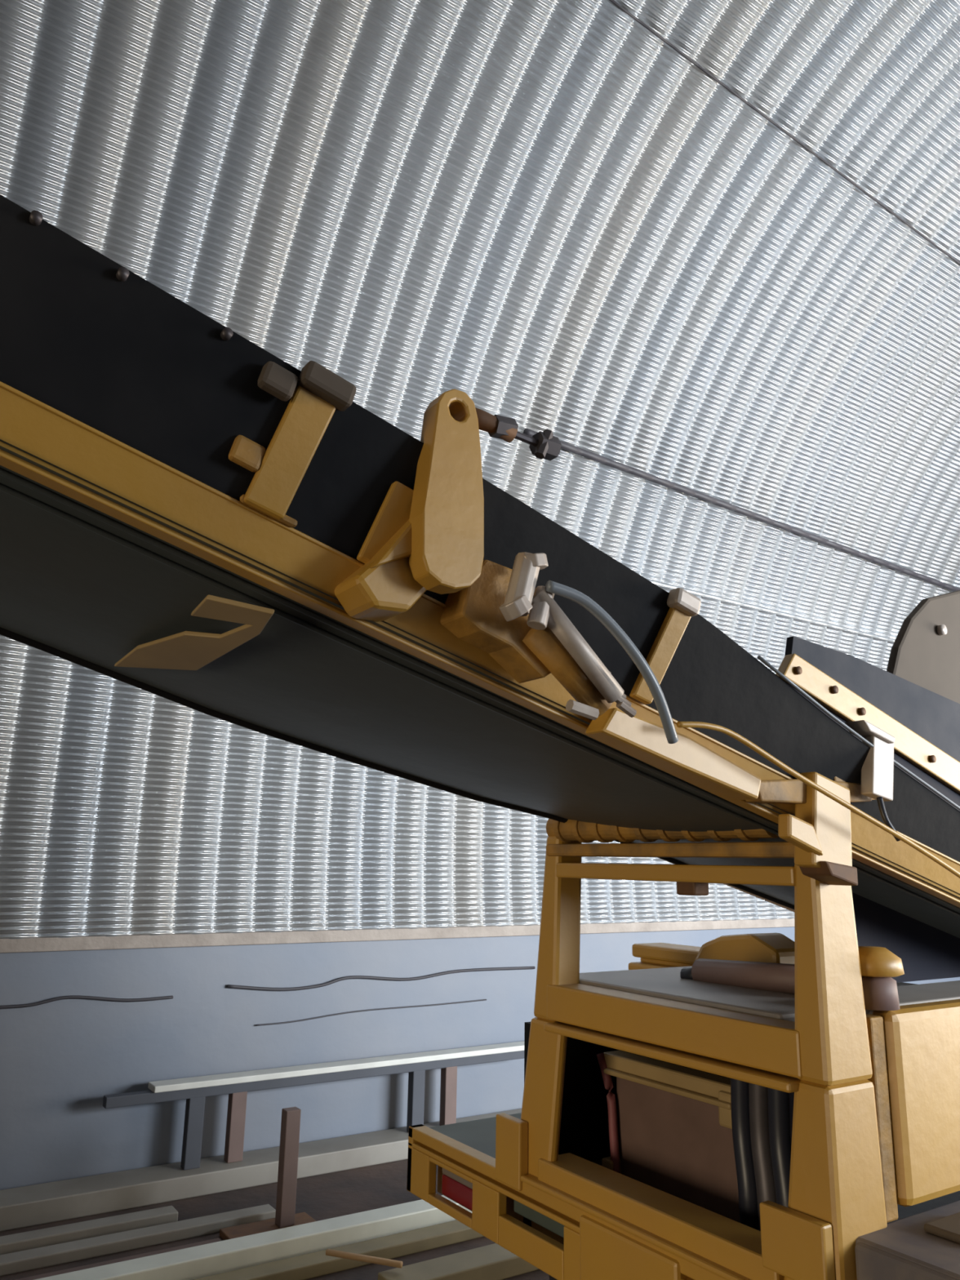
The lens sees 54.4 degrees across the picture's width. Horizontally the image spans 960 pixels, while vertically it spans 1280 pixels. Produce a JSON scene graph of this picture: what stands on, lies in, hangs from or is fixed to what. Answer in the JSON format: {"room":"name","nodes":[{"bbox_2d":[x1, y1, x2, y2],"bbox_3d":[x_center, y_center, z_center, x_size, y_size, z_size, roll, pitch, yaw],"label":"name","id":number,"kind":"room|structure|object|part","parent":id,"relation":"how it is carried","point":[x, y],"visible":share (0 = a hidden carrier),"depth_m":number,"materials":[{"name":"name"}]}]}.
{"room":"industrial storage shed","nodes":[
{"label":"industrial storage shed","id":0,"kind":"room"},
{"bbox_2d":[0,1159,549,1279],"bbox_3d":[2.432,2.112,1.443,16.800,0.150,10.800,10,-16,-33],"label":"floor","id":1,"kind":"structure","parent":0,"point":[322,1197],"depth_m":4.44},
{"bbox_2d":[0,1205,177,1254],"bbox_3d":[-2.619,2.378,3.402,3.000,0.060,0.100,10,-16,-33],"label":"plank","id":2,"kind":"object","parent":1,"relation":"on","point":[20,1242],"visible":0.76,"depth_m":3.98,"materials":[{"name":"grey wood"}]},
{"bbox_2d":[15,1238,221,1279],"bbox_3d":[-1.924,2.399,3.345,2.100,0.018,0.240,10,-16,-33],"label":"board","id":3,"kind":"object","parent":1,"relation":"on","point":[171,1249],"visible":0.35,"depth_m":3.77,"materials":[{"name":"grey wood"}]},
{"bbox_2d":[0,1204,275,1275],"bbox_3d":[-2.364,2.385,3.378,3.400,0.045,0.100,10,-16,-33],"label":"plank","id":4,"kind":"object","parent":1,"relation":"on","point":[78,1250],"visible":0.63,"depth_m":3.92,"materials":[{"name":"grey wood"}]},
{"bbox_2d":[34,1195,471,1279],"bbox_3d":[-0.356,2.573,4.131,4.200,0.100,0.130,10,-16,-33],"label":"beam","id":5,"kind":"structure","parent":1,"relation":"on","point":[204,1260],"depth_m":3.77,"materials":[{"name":"beige wood"}]},
{"bbox_2d":[0,1108,521,1231],"bbox_3d":[-0.974,2.755,4.942,7.500,0.100,0.240,10,-16,-33],"label":"curb","id":6,"kind":"object","parent":1,"relation":"on","point":[23,1206],"visible":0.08,"depth_m":4.55,"materials":[{"name":"grey concrete"}]},
{"bbox_2d":[102,1040,524,1169],"bbox_3d":[-0.689,2.561,5.195,2.710,0.405,0.120,10,-16,-33],"label":"bench","id":7,"kind":"object","parent":6,"relation":"on","point":[194,1090],"visible":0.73,"depth_m":4.98,"materials":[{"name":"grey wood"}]},
{"bbox_3d":[-1.439,2.465,4.688,0.080,0.330,0.060,10,-16,-33],"label":"leg","id":8,"kind":"part","parent":7,"relation":"part of","materials":[{"name":"brown wood"}]},
{"bbox_3d":[-1.257,2.497,4.806,0.080,0.330,0.060,10,-16,-33],"label":"leg","id":9,"kind":"part","parent":7,"relation":"part of","materials":[{"name":"brown wood"}]},
{"bbox_3d":[-0.743,2.405,5.181,2.560,0.050,0.060,10,-16,-33],"label":"rail","id":10,"kind":"part","parent":7,"relation":"part of","materials":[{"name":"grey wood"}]},
{"bbox_3d":[-0.368,2.651,5.383,0.080,0.330,0.060,10,-16,-33],"label":"leg","id":11,"kind":"part","parent":7,"relation":"part of","materials":[{"name":"brown wood"}]},
{"bbox_3d":[-0.186,2.682,5.501,0.080,0.330,0.060,10,-16,-33],"label":"leg","id":12,"kind":"part","parent":7,"relation":"part of","materials":[{"name":"brown wood"}]},
{"bbox_2d":[219,1106,315,1239],"bbox_3d":[-0.910,2.362,4.150,0.400,0.500,0.200,10,-16,-33],"label":"post","id":13,"kind":"object","parent":1,"relation":"on","point":[285,1215],"visible":0.71,"depth_m":4.15,"materials":[{"name":"brown wood"},{"name":"reddish brown wood"}]},
{"bbox_3d":[-0.860,2.356,4.185,0.070,0.470,0.060,10,-16,-33],"label":"post","id":14,"kind":"part","parent":13,"relation":"part of","materials":[{"name":"brown wood"}]},
{"bbox_2d":[193,1220,484,1279],"bbox_3d":[-0.267,2.568,3.996,4.200,0.050,0.110,10,-16,-33],"label":"beam","id":15,"kind":"structure","parent":1,"relation":"on","point":[313,1264],"depth_m":3.82,"materials":[{"name":"beige wood"}]},
{"bbox_2d":[325,1248,403,1268],"bbox_3d":[-0.453,2.408,3.638,0.334,0.034,0.024,-5,-15,23],"label":"wooden stick","id":16,"kind":"object","parent":15,"relation":"on","point":[330,1252],"visible":1,"depth_m":3.63,"materials":[{"name":"beige wood"}]},
{"bbox_2d":[377,1243,539,1279],"bbox_3d":[-0.017,2.497,3.721,0.800,0.070,0.160,10,-16,-33],"label":"beam","id":17,"kind":"structure","parent":1,"relation":"on","point":[494,1261],"depth_m":3.67,"materials":[{"name":"beige wood"}]},
{"bbox_2d":[0,194,959,1279],"bbox_3d":[0.080,0.670,2.009,5.910,2.825,2.210,10,-16,-33],"label":"loader","id":18,"kind":"object","parent":1,"relation":"on","point":[194,517],"visible":1,"depth_m":1.80,"materials":[{"name":"yellow paint"}]},
{"bbox_3d":[-0.049,-0.229,1.429,0.109,0.321,0.045,10,-16,-33],"label":"support plate","id":19,"kind":"part","parent":18,"relation":"part of","materials":[{"name":"yellow paint"}]},
{"bbox_2d":[441,1173,472,1210],"bbox_3d":[-0.050,1.633,2.764,0.035,0.055,0.190,10,-16,-33],"label":"tail light","id":20,"kind":"object","parent":18,"relation":"attached to","point":[454,1187],"depth_m":2.76,"materials":[{"name":"red plastic"}]},
{"bbox_3d":[0.086,1.385,2.533,0.030,0.165,0.115,10,-16,-33],"label":"gusset plate","id":21,"kind":"part","parent":18,"relation":"part of","materials":[{"name":"yellow paint"}]},
{"bbox_3d":[0.364,1.582,2.980,0.930,0.030,0.600,10,-16,-33],"label":"deck plate","id":22,"kind":"part","parent":18,"relation":"part of","materials":[{"name":"metal"}]},
{"bbox_3d":[0.180,1.516,2.460,0.025,0.056,0.280,10,-16,-33],"label":"recess plate","id":23,"kind":"part","parent":18,"relation":"part of","materials":[{"name":"grey metal"}]},
{"bbox_3d":[0.194,1.000,2.580,0.090,0.900,0.206,10,-16,-33],"label":"frame post","id":24,"kind":"part","parent":18,"relation":"part of","materials":[{"name":"yellow metal"}]},
{"bbox_3d":[0.154,0.010,1.487,0.183,0.168,0.033,10,-16,-33],"label":"tension rod","id":25,"kind":"part","parent":18,"relation":"part of","materials":[{"name":"metal"}]},
{"bbox_3d":[0.351,1.551,2.108,0.060,0.375,0.330,10,-16,-33],"label":"tow plate","id":26,"kind":"part","parent":18,"relation":"part of","materials":[{"name":"yellow paint"}]},
{"bbox_3d":[0.504,1.172,2.447,0.090,0.095,0.510,10,-16,-33],"label":"radiator tank","id":27,"kind":"part","parent":18,"relation":"part of","materials":[{"name":"metal"}]},
{"bbox_2d":[579,965,916,1022],"bbox_3d":[0.760,0.985,2.548,0.810,0.095,0.800,10,-16,-33],"label":"hood","id":28,"kind":"object","parent":18,"relation":"attached to","point":[671,984],"depth_m":2.39,"materials":[{"name":"metal"}]},
{"bbox_3d":[0.606,1.161,1.791,0.030,0.115,0.150,10,-16,-33],"label":"gusset plate","id":29,"kind":"part","parent":18,"relation":"part of","materials":[{"name":"yellow paint"}]},
{"bbox_3d":[0.673,0.312,1.911,0.371,0.054,0.040,10,-16,-33],"label":"cross plate","id":30,"kind":"part","parent":18,"relation":"part of","materials":[{"name":"yellow paint"}]},
{"bbox_3d":[0.702,0.868,1.903,0.164,0.820,0.138,10,-16,-33],"label":"frame post","id":31,"kind":"part","parent":18,"relation":"part of","materials":[{"name":"yellow metal"}]},
{"bbox_3d":[0.794,0.288,1.994,0.158,0.113,0.020,10,-16,-33],"label":"rib plate","id":32,"kind":"part","parent":18,"relation":"part of","materials":[{"name":"yellow paint"}]},
{"bbox_3d":[0.834,0.258,1.978,0.117,0.162,0.050,10,-16,-33],"label":"clevis post","id":33,"kind":"part","parent":18,"relation":"part of","materials":[{"name":"metal"}]},
{"bbox_2d":[865,980,959,1013],"bbox_3d":[1.620,0.966,2.628,2.000,0.029,0.195,10,-16,-33],"label":"hood","id":34,"kind":"object","parent":18,"relation":"attached to","point":[948,990],"depth_m":2.26,"materials":[{"name":"metal"}]},
{"bbox_3d":[1.677,1.103,2.467,2.040,0.370,0.070,10,-16,-33],"label":"panel","id":35,"kind":"part","parent":18,"relation":"part of","materials":[{"name":"yellow paint"}]},
{"bbox_3d":[1.450,0.039,2.885,0.693,0.577,0.030,10,-16,-33],"label":"mast plate","id":36,"kind":"part","parent":18,"relation":"part of","materials":[{"name":"beige metal"}]},
{"bbox_2d":[0,0,959,938],"bbox_3d":[2.477,-1.815,2.423,16.200,5.549,9.993,10,-16,-33],"label":"ceiling","id":37,"kind":"structure","parent":0,"point":[544,213],"depth_m":5.41,"materials":[{"name":"metal"}]},
{"bbox_2d":[523,428,959,591],"bbox_3d":[3.256,-0.727,7.987,7.204,0.234,0.070,10,-16,-33],"label":"power cable","id":38,"kind":"object","parent":37,"relation":"attached to","point":[565,446],"visible":0.91,"depth_m":7.11,"materials":[{"name":"grey metal"}]},
{"bbox_2d":[649,580,894,642],"bbox_3d":[3.617,-0.019,8.445,5.905,0.033,0.046,10,-16,-33],"label":"strip","id":39,"kind":"object","parent":37,"relation":"attached to","point":[653,582],"visible":0.71,"depth_m":7.63,"materials":[{"name":"metal"}]},
{"bbox_2d":[608,0,959,265],"bbox_3d":[2.115,-2.982,5.796,8.107,0.202,0.029,10,-16,-34],"label":"wire","id":40,"kind":"object","parent":37,"relation":"attached to","point":[613,2],"visible":1,"depth_m":5.53,"materials":[{"name":"grey metal"}]},
{"bbox_2d":[0,926,959,1190],"bbox_3d":[-0.441,2.456,5.778,16.200,1.190,0.350,10,-16,-33],"label":"wall","id":41,"kind":"structure","parent":0,"point":[60,1060],"depth_m":5.04,"materials":[{"name":"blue paint"}]},
{"bbox_2d":[0,995,173,1008],"bbox_3d":[-2.074,1.771,4.578,1.133,0.049,0.016,10,-16,-33],"label":"wire","id":42,"kind":"object","parent":41,"relation":"attached to","point":[70,997],"visible":1,"depth_m":4.64,"materials":[{"name":"grey"}]},
{"bbox_2d":[255,999,486,1026],"bbox_3d":[-0.590,2.189,5.505,1.518,0.049,0.008,10,-16,-33],"label":"wire","id":43,"kind":"object","parent":41,"relation":"attached to","point":[481,999],"visible":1,"depth_m":5.46,"materials":[{"name":"grey"}]},
{"bbox_2d":[226,966,535,991],"bbox_3d":[-0.503,2.029,5.601,2.077,0.066,0.018,10,-16,-33],"label":"wire","id":44,"kind":"object","parent":41,"relation":"attached to","point":[230,986],"visible":1,"depth_m":5.51,"materials":[{"name":"grey"}]},
{"bbox_2d":[0,918,794,952],"bbox_3d":[-0.407,1.838,5.891,16.200,0.065,0.330,10,-16,-33],"label":"trim","id":45,"kind":"structure","parent":41,"relation":"attached to","point":[170,940],"depth_m":5.40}
]}

